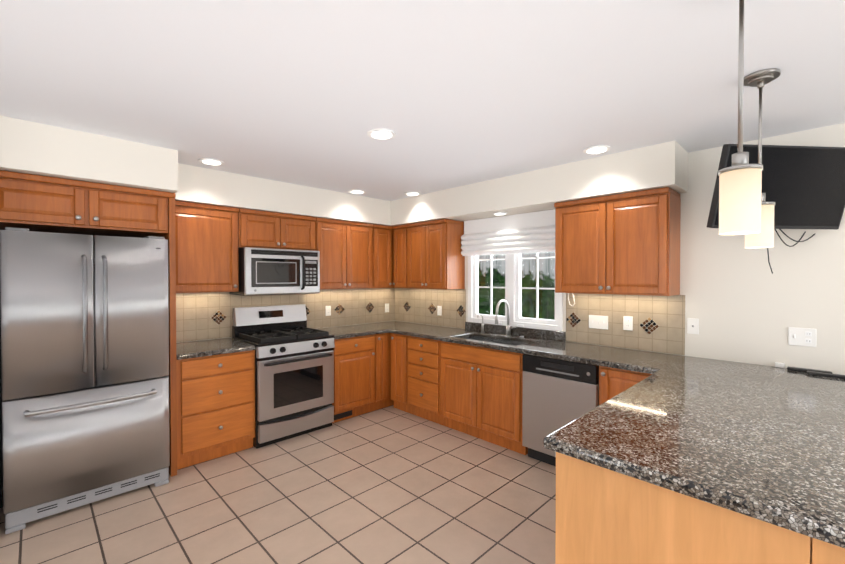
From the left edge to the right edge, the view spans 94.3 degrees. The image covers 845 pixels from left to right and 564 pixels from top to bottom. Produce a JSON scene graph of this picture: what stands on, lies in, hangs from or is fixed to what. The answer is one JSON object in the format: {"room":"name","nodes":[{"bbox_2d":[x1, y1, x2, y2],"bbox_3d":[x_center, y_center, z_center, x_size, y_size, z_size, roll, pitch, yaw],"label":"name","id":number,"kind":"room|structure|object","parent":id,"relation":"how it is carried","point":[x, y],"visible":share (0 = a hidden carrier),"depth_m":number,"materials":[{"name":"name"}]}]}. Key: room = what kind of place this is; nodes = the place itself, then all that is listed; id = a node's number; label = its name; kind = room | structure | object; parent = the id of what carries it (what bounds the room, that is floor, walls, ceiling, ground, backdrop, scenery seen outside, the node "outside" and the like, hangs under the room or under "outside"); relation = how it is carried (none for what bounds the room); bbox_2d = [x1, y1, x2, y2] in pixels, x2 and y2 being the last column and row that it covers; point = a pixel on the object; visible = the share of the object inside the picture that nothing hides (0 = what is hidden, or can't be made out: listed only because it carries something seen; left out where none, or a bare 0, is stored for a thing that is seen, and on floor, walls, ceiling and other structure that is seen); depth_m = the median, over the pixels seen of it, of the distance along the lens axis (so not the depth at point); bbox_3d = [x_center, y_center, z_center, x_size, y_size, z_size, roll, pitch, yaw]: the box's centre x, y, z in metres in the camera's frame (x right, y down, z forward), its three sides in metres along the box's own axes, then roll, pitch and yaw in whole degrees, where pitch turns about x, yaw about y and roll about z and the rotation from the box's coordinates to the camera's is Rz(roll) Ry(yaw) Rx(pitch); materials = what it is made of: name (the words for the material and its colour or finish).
{"room":"kitchen","nodes":[
{"label":"kitchen","id":0,"kind":"room"},
{"bbox_2d":[0,115,177,192],"bbox_3d":[-2.405,-0.820,2.812,0.968,0.296,0.740,-1,1,-45],"label":"soffit","id":1,"kind":"structure","parent":0,"point":[30,147],"depth_m":2.52,"materials":[{"name":"white paint"}]},
{"bbox_2d":[0,405,555,563],"bbox_3d":[-0.188,1.538,1.404,5.900,0.100,6.500,-1,1,-45],"label":"floor","id":2,"kind":"structure","parent":0,"point":[391,484],"depth_m":2.53,"materials":[{"name":"tile"}]},
{"bbox_2d":[0,227,169,533],"bbox_3d":[-2.356,0.572,2.780,0.832,1.797,0.798,-1,1,-45],"label":"refrigerator","id":3,"kind":"object","parent":2,"relation":"on","point":[85,360],"visible":1,"depth_m":2.50,"materials":[{"name":"silver metal"}]},
{"bbox_2d":[0,170,176,489],"bbox_3d":[-2.427,0.401,2.851,0.966,2.138,0.672,-1,1,-45],"label":"surround","id":4,"kind":"object","parent":2,"relation":"on","point":[35,203],"visible":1,"depth_m":2.69,"materials":[{"name":"brown wood"}]},
{"bbox_2d":[176,350,254,469],"bbox_3d":[-1.875,1.026,3.421,0.601,0.874,0.647,-1,1,-45],"label":"base cabinet","id":5,"kind":"object","parent":2,"relation":"on","point":[215,406],"visible":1,"depth_m":3.19,"materials":[{"name":"brown wood"}]},
{"bbox_2d":[176,338,255,359],"bbox_3d":[-1.877,0.568,3.416,0.601,0.038,0.643,-1,1,-45],"label":"countertop","id":6,"kind":"structure","parent":5,"relation":"on","point":[194,349],"depth_m":3.30,"materials":[{"name":"stone"}]},
{"bbox_2d":[232,304,334,448],"bbox_3d":[-1.350,0.855,3.864,0.766,1.205,0.698,-1,1,-45],"label":"gas range","id":7,"kind":"object","parent":2,"relation":"on","point":[294,375],"visible":0.96,"depth_m":3.70,"materials":[{"name":"silver metal"}]},
{"bbox_2d":[332,333,383,422],"bbox_3d":[-0.907,1.014,4.398,0.608,0.874,0.618,-1,1,-45],"label":"base cabinet","id":8,"kind":"object","parent":2,"relation":"on","point":[362,374],"depth_m":4.19,"materials":[{"name":"brown wood"}]},
{"bbox_2d":[318,324,383,339],"bbox_3d":[-0.864,0.556,4.414,0.697,0.038,0.648,-1,1,-45],"label":"countertop","id":9,"kind":"structure","parent":8,"relation":"on","point":[340,332],"depth_m":4.35,"materials":[{"name":"stone"}]},
{"bbox_2d":[384,333,387,407],"bbox_3d":[-0.706,1.012,4.597,0.226,0.874,0.618,-1,1,-45],"label":"base cabinet","id":10,"kind":"object","parent":2,"relation":"on","point":[385,334],"depth_m":4.48,"materials":[{"name":"brown wood"}]},
{"bbox_2d":[388,333,393,405],"bbox_3d":[-0.412,1.008,4.888,0.703,0.874,0.618,-1,1,-45],"label":"base cabinet","id":11,"kind":"object","parent":2,"relation":"on","point":[390,402],"depth_m":4.52,"materials":[{"name":"brown wood"}]},
{"bbox_2d":[391,333,410,413],"bbox_3d":[-0.068,1.012,4.582,0.647,0.874,0.294,-1,1,-45],"label":"base cabinet","id":12,"kind":"object","parent":2,"relation":"on","point":[399,370],"visible":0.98,"depth_m":4.36,"materials":[{"name":"brown wood"}]},
{"bbox_2d":[408,336,443,424],"bbox_3d":[0.206,1.015,4.305,0.647,0.874,0.479,-1,1,-45],"label":"base cabinet","id":13,"kind":"object","parent":2,"relation":"on","point":[424,378],"visible":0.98,"depth_m":4.08,"materials":[{"name":"brown wood"}]},
{"bbox_2d":[441,341,527,454],"bbox_3d":[0.706,1.022,3.800,0.647,0.874,0.935,-1,1,-45],"label":"base cabinet","id":14,"kind":"object","parent":2,"relation":"on","point":[481,392],"visible":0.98,"depth_m":3.54,"materials":[{"name":"brown wood"}]},
{"bbox_2d":[364,299,844,394],"bbox_3d":[0.966,0.469,3.502,0.686,0.586,4.518,-1,1,-45],"label":"countertop","id":15,"kind":"structure","parent":14,"relation":"on","point":[536,342],"depth_m":3.04,"materials":[{"name":"stone"}]},
{"bbox_2d":[464,336,525,345],"bbox_3d":[0.684,0.671,3.804,0.424,0.175,0.754,-1,1,-45],"label":"sink","id":16,"kind":"object","parent":15,"relation":"in","point":[494,339],"depth_m":3.99,"materials":[{"name":"silver metal"}]},
{"bbox_2d":[477,299,523,337],"bbox_3d":[0.744,0.357,3.959,0.251,0.372,0.522,-1,1,-45],"label":"faucet","id":17,"kind":"object","parent":15,"relation":"on","point":[508,329],"depth_m":3.96,"materials":[{"name":"silver metal"}]},
{"bbox_2d":[775,362,784,367],"bbox_3d":[2.339,0.544,2.566,0.035,0.029,0.045,-1,1,-45],"label":"charger","id":18,"kind":"object","parent":15,"relation":"on","point":[779,365],"visible":1,"depth_m":2.55,"materials":[{"name":"white plastic"}]},
{"bbox_2d":[787,366,832,373],"bbox_3d":[2.400,0.551,2.433,0.045,0.018,0.200,-1,1,-45],"label":"remote","id":19,"kind":"object","parent":15,"relation":"on","point":[797,369],"visible":0.67,"depth_m":2.44,"materials":[{"name":"black plastic"}]},
{"bbox_2d":[807,371,844,378],"bbox_3d":[2.414,0.553,2.334,0.045,0.016,0.180,-1,1,-45],"label":"remote","id":20,"kind":"object","parent":15,"relation":"on","point":[826,374],"visible":0.98,"depth_m":2.33,"materials":[{"name":"black plastic"}]},
{"bbox_2d":[522,354,598,466],"bbox_3d":[1.249,1.029,3.244,0.600,0.872,0.610,-1,1,-45],"label":"dishwasher","id":21,"kind":"object","parent":2,"relation":"on","point":[558,394],"visible":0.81,"depth_m":3.07,"materials":[{"name":"silver metal"}]},
{"bbox_2d":[599,366,651,404],"bbox_3d":[1.620,1.033,2.875,0.647,0.874,0.427,-1,1,-45],"label":"base cabinet","id":22,"kind":"object","parent":2,"relation":"on","point":[613,382],"visible":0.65,"depth_m":2.74,"materials":[{"name":"brown wood"}]},
{"bbox_2d":[555,452,818,563],"bbox_3d":[0.900,1.051,1.399,0.512,0.874,0.686,-1,1,-45],"label":"base cabinet","id":23,"kind":"object","parent":2,"relation":"on","point":[605,516],"depth_m":1.23,"materials":[{"name":"brown wood"}]},
{"bbox_2d":[819,540,844,563],"bbox_3d":[1.857,1.049,1.584,2.122,0.874,0.408,-1,1,-45],"label":"base cabinet","id":24,"kind":"object","parent":2,"relation":"on","point":[829,553],"depth_m":0.95,"materials":[{"name":"brown wood"}]},
{"bbox_2d":[543,367,844,547],"bbox_3d":[1.387,0.591,1.565,1.502,0.038,1.170,-1,1,-45],"label":"countertop","id":25,"kind":"structure","parent":24,"relation":"on","point":[765,443],"depth_m":1.39,"materials":[{"name":"stone"}]},
{"bbox_2d":[179,321,386,342],"bbox_3d":[-2.315,0.243,3.540,5.900,2.438,0.150,-1,1,-45],"label":"wall","id":26,"kind":"structure","parent":0,"point":[316,328],"depth_m":3.87,"materials":[{"name":"beige tile"}]},
{"bbox_2d":[175,201,238,292],"bbox_3d":[-1.989,-0.293,3.500,0.573,0.766,0.352,-1,1,-45],"label":"upper cabinet","id":27,"kind":"object","parent":26,"relation":"attached to","point":[206,238],"visible":0.69,"depth_m":3.40,"materials":[{"name":"brown wood"}]},
{"bbox_2d":[238,208,315,250],"bbox_3d":[-1.505,-0.504,3.976,0.778,0.356,0.352,-1,1,-45],"label":"upper cabinet","id":28,"kind":"object","parent":26,"relation":"attached to","point":[263,229],"visible":0.92,"depth_m":3.84,"materials":[{"name":"brown wood"}]},
{"bbox_2d":[229,247,319,295],"bbox_3d":[-1.460,-0.101,3.940,0.760,0.440,0.457,-1,1,-45],"label":"over-the-range microwave","id":29,"kind":"object","parent":28,"relation":"attached to","point":[266,271],"visible":1,"depth_m":3.76,"materials":[{"name":"silver metal"}]},
{"bbox_2d":[176,288,395,342],"bbox_3d":[-1.344,0.309,4.387,2.728,0.455,0.012,-1,1,-45],"label":"backsplash","id":30,"kind":"structure","parent":26,"relation":"attached to","point":[205,315],"depth_m":4.25,"materials":[{"name":"tile"}]},
{"bbox_2d":[325,306,330,315],"bbox_3d":[-1.108,0.339,4.610,0.072,0.116,0.008,-1,1,-45],"label":"electrical outlet","id":31,"kind":"object","parent":30,"relation":"attached to","point":[327,310],"visible":1,"depth_m":4.61,"materials":[{"name":"white plastic"}]},
{"bbox_2d":[385,303,388,311],"bbox_3d":[-0.473,0.346,5.238,0.072,0.116,0.008,-1,1,-45],"label":"electrical outlet","id":32,"kind":"object","parent":30,"relation":"attached to","point":[386,307],"visible":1,"depth_m":5.24,"materials":[{"name":"white plastic"}]},
{"bbox_2d":[315,217,372,289],"bbox_3d":[-0.959,-0.305,4.518,0.750,0.766,0.352,-1,1,-45],"label":"upper cabinet","id":33,"kind":"object","parent":26,"relation":"attached to","point":[344,248],"visible":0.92,"depth_m":4.39,"materials":[{"name":"brown wood"}]},
{"bbox_2d":[372,224,393,287],"bbox_3d":[-0.473,-0.311,4.999,0.610,0.766,0.352,-1,1,-45],"label":"upper cabinet","id":34,"kind":"object","parent":26,"relation":"attached to","point":[382,256],"visible":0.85,"depth_m":4.78,"materials":[{"name":"brown wood"}]},
{"bbox_2d":[0,0,844,200],"bbox_3d":[-0.188,-1.000,1.373,5.900,0.100,6.500,-1,1,-45],"label":"ceiling","id":35,"kind":"structure","parent":0,"point":[449,93],"depth_m":1.85,"materials":[{"name":"white paint"}]},
{"bbox_2d":[198,158,223,165],"bbox_3d":[-1.699,-0.965,3.157,0.184,0.012,0.184,-1,1,-45],"label":"recessed light","id":36,"kind":"object","parent":35,"relation":"in","point":[212,161],"visible":0.96,"depth_m":3.13,"materials":[{"name":"white"}]},
{"bbox_2d":[175,163,391,225],"bbox_3d":[-1.221,-0.837,4.246,2.732,0.296,0.365,-1,1,-45],"label":"soffit","id":37,"kind":"structure","parent":35,"relation":"attached to","point":[209,186],"depth_m":3.78,"materials":[{"name":"white paint"}]},
{"bbox_2d":[349,190,365,193],"bbox_3d":[-0.710,-0.979,4.262,0.184,0.012,0.184,-1,1,-45],"label":"recessed light","id":38,"kind":"object","parent":35,"relation":"in","point":[357,191],"visible":0.98,"depth_m":4.23,"materials":[{"name":"white"}]},
{"bbox_2d":[367,128,395,139],"bbox_3d":[-0.267,-0.958,2.548,0.184,0.012,0.184,-1,1,-45],"label":"recessed light","id":39,"kind":"object","parent":35,"relation":"in","point":[381,134],"visible":0.94,"depth_m":2.53,"materials":[{"name":"white"}]},
{"bbox_2d":[405,192,420,195],"bbox_3d":[-0.108,-0.980,4.364,0.184,0.012,0.184,-1,1,-45],"label":"recessed light","id":40,"kind":"object","parent":35,"relation":"in","point":[412,193],"visible":0.94,"depth_m":4.33,"materials":[{"name":"white"}]},
{"bbox_2d":[391,141,687,225],"bbox_3d":[0.802,-0.833,3.877,0.375,0.296,3.005,-1,1,-45],"label":"soffit","id":41,"kind":"structure","parent":35,"relation":"attached to","point":[661,165],"depth_m":3.30,"materials":[{"name":"white paint"}]},
{"bbox_2d":[493,212,506,214],"bbox_3d":[0.773,-0.678,3.904,0.140,0.012,0.140,-1,1,-45],"label":"recessed light","id":42,"kind":"object","parent":41,"relation":"attached to","point":[500,213],"visible":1,"depth_m":3.87,"materials":[{"name":"white"}]},
{"bbox_2d":[583,145,610,153],"bbox_3d":[1.270,-0.962,2.858,0.184,0.012,0.184,-1,1,-45],"label":"recessed light","id":43,"kind":"object","parent":35,"relation":"in","point":[597,149],"visible":0.94,"depth_m":2.83,"materials":[{"name":"white"}]},
{"bbox_2d":[718,0,762,234],"bbox_3d":[0.999,-0.550,1.231,0.136,0.794,0.136,-1,1,-45],"label":"pendant light","id":44,"kind":"object","parent":35,"relation":"hanging from","point":[740,186],"visible":1,"depth_m":1.21,"materials":[{"name":"white glass"}]},
{"bbox_2d":[744,68,780,247],"bbox_3d":[1.568,-0.557,1.822,0.136,0.794,0.136,-1,1,-45],"label":"pendant light","id":45,"kind":"object","parent":35,"relation":"hanging from","point":[759,80],"visible":0.71,"depth_m":1.78,"materials":[{"name":"white glass"}]},
{"bbox_2d":[401,123,844,374],"bbox_3d":[1.855,0.247,3.198,0.150,2.438,6.200,-1,1,-45],"label":"wall","id":46,"kind":"structure","parent":0,"point":[743,304],"depth_m":2.65,"materials":[{"name":"white paint"}]},
{"bbox_2d":[392,224,407,287],"bbox_3d":[-0.177,-0.310,4.887,0.352,0.766,0.252,-1,1,-45],"label":"upper cabinet","id":47,"kind":"object","parent":46,"relation":"attached to","point":[400,259],"visible":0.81,"depth_m":4.77,"materials":[{"name":"brown wood"}]},
{"bbox_2d":[396,288,465,328],"bbox_3d":[0.068,0.303,4.891,0.012,0.455,1.222,-1,1,-45],"label":"backsplash","id":48,"kind":"structure","parent":46,"relation":"attached to","point":[413,305],"depth_m":4.83,"materials":[{"name":"tile"}]},
{"bbox_2d":[437,306,441,315],"bbox_3d":[0.205,0.347,4.742,0.008,0.116,0.072,-1,1,-45],"label":"electrical outlet","id":49,"kind":"object","parent":48,"relation":"attached to","point":[439,310],"visible":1,"depth_m":4.74,"materials":[{"name":"white plastic"}]},
{"bbox_2d":[406,219,464,288],"bbox_3d":[0.136,-0.306,4.570,0.352,0.766,0.630,-1,1,-45],"label":"upper cabinet","id":50,"kind":"object","parent":46,"relation":"attached to","point":[436,259],"visible":1,"depth_m":4.40,"materials":[{"name":"brown wood"}]},
{"bbox_2d":[461,209,554,255],"bbox_3d":[0.874,-0.483,3.994,0.081,0.397,1.185,-1,1,-45],"label":"roman shade","id":51,"kind":"object","parent":46,"relation":"attached to","point":[532,232],"visible":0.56,"depth_m":3.96,"materials":[{"name":"white fabric"}]},
{"bbox_2d":[468,253,562,330],"bbox_3d":[0.939,-0.090,4.067,0.135,1.086,1.116,-1,1,-45],"label":"casement window","id":52,"kind":"structure","parent":46,"relation":"in","point":[513,264],"depth_m":4.03,"materials":[{"name":"white wood"}]},
{"bbox_2d":[554,187,680,295],"bbox_3d":[1.533,-0.289,3.158,0.352,0.766,0.855,-1,1,-45],"label":"upper cabinet","id":53,"kind":"object","parent":46,"relation":"attached to","point":[625,244],"visible":1,"depth_m":2.98,"materials":[{"name":"brown wood"}]},
{"bbox_2d":[566,293,684,354],"bbox_3d":[1.652,0.322,3.289,0.012,0.455,0.932,-1,1,-45],"label":"backsplash","id":54,"kind":"structure","parent":46,"relation":"attached to","point":[658,323],"depth_m":3.22,"materials":[{"name":"tile"}]},
{"bbox_2d":[589,315,607,329],"bbox_3d":[1.525,0.348,3.404,0.013,0.116,0.164,-1,1,-45],"label":"light switch","id":55,"kind":"object","parent":54,"relation":"attached to","point":[598,322],"visible":1,"depth_m":3.40,"materials":[{"name":"white plastic"}]},
{"bbox_2d":[623,316,632,330],"bbox_3d":[1.695,0.340,3.235,0.008,0.116,0.072,-1,1,-45],"label":"electrical outlet","id":56,"kind":"object","parent":54,"relation":"attached to","point":[627,322],"visible":1,"depth_m":3.23,"materials":[{"name":"white plastic"}]},
{"bbox_2d":[687,318,698,333],"bbox_3d":[2.016,0.329,2.923,0.006,0.116,0.072,-1,1,-45],"label":"outlet","id":57,"kind":"object","parent":46,"relation":"attached to","point":[692,325],"visible":1,"depth_m":2.92,"materials":[{"name":"white plastic"}]},
{"bbox_2d":[707,144,844,273],"bbox_3d":[2.121,-0.416,2.309,0.754,0.730,0.640,-1,1,-45],"label":"wall-mounted tv","id":58,"kind":"object","parent":46,"relation":"attached to","point":[803,187],"visible":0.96,"depth_m":2.27,"materials":[{"name":"black plastic"}]},
{"bbox_2d":[788,327,816,346],"bbox_3d":[2.425,0.352,2.505,0.012,0.115,0.130,-1,1,-45],"label":"outlet","id":59,"kind":"object","parent":46,"relation":"attached to","point":[802,336],"visible":1,"depth_m":2.50,"materials":[{"name":"white plastic"}]},
{"label":"outside","id":60,"kind":"structure","parent":0,"visible":0},
{"bbox_2d":[479,252,554,319],"bbox_3d":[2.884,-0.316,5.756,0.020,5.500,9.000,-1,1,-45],"label":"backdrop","id":61,"kind":"structure","parent":60,"point":[499,296],"depth_m":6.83,"materials":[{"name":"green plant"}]}
]}

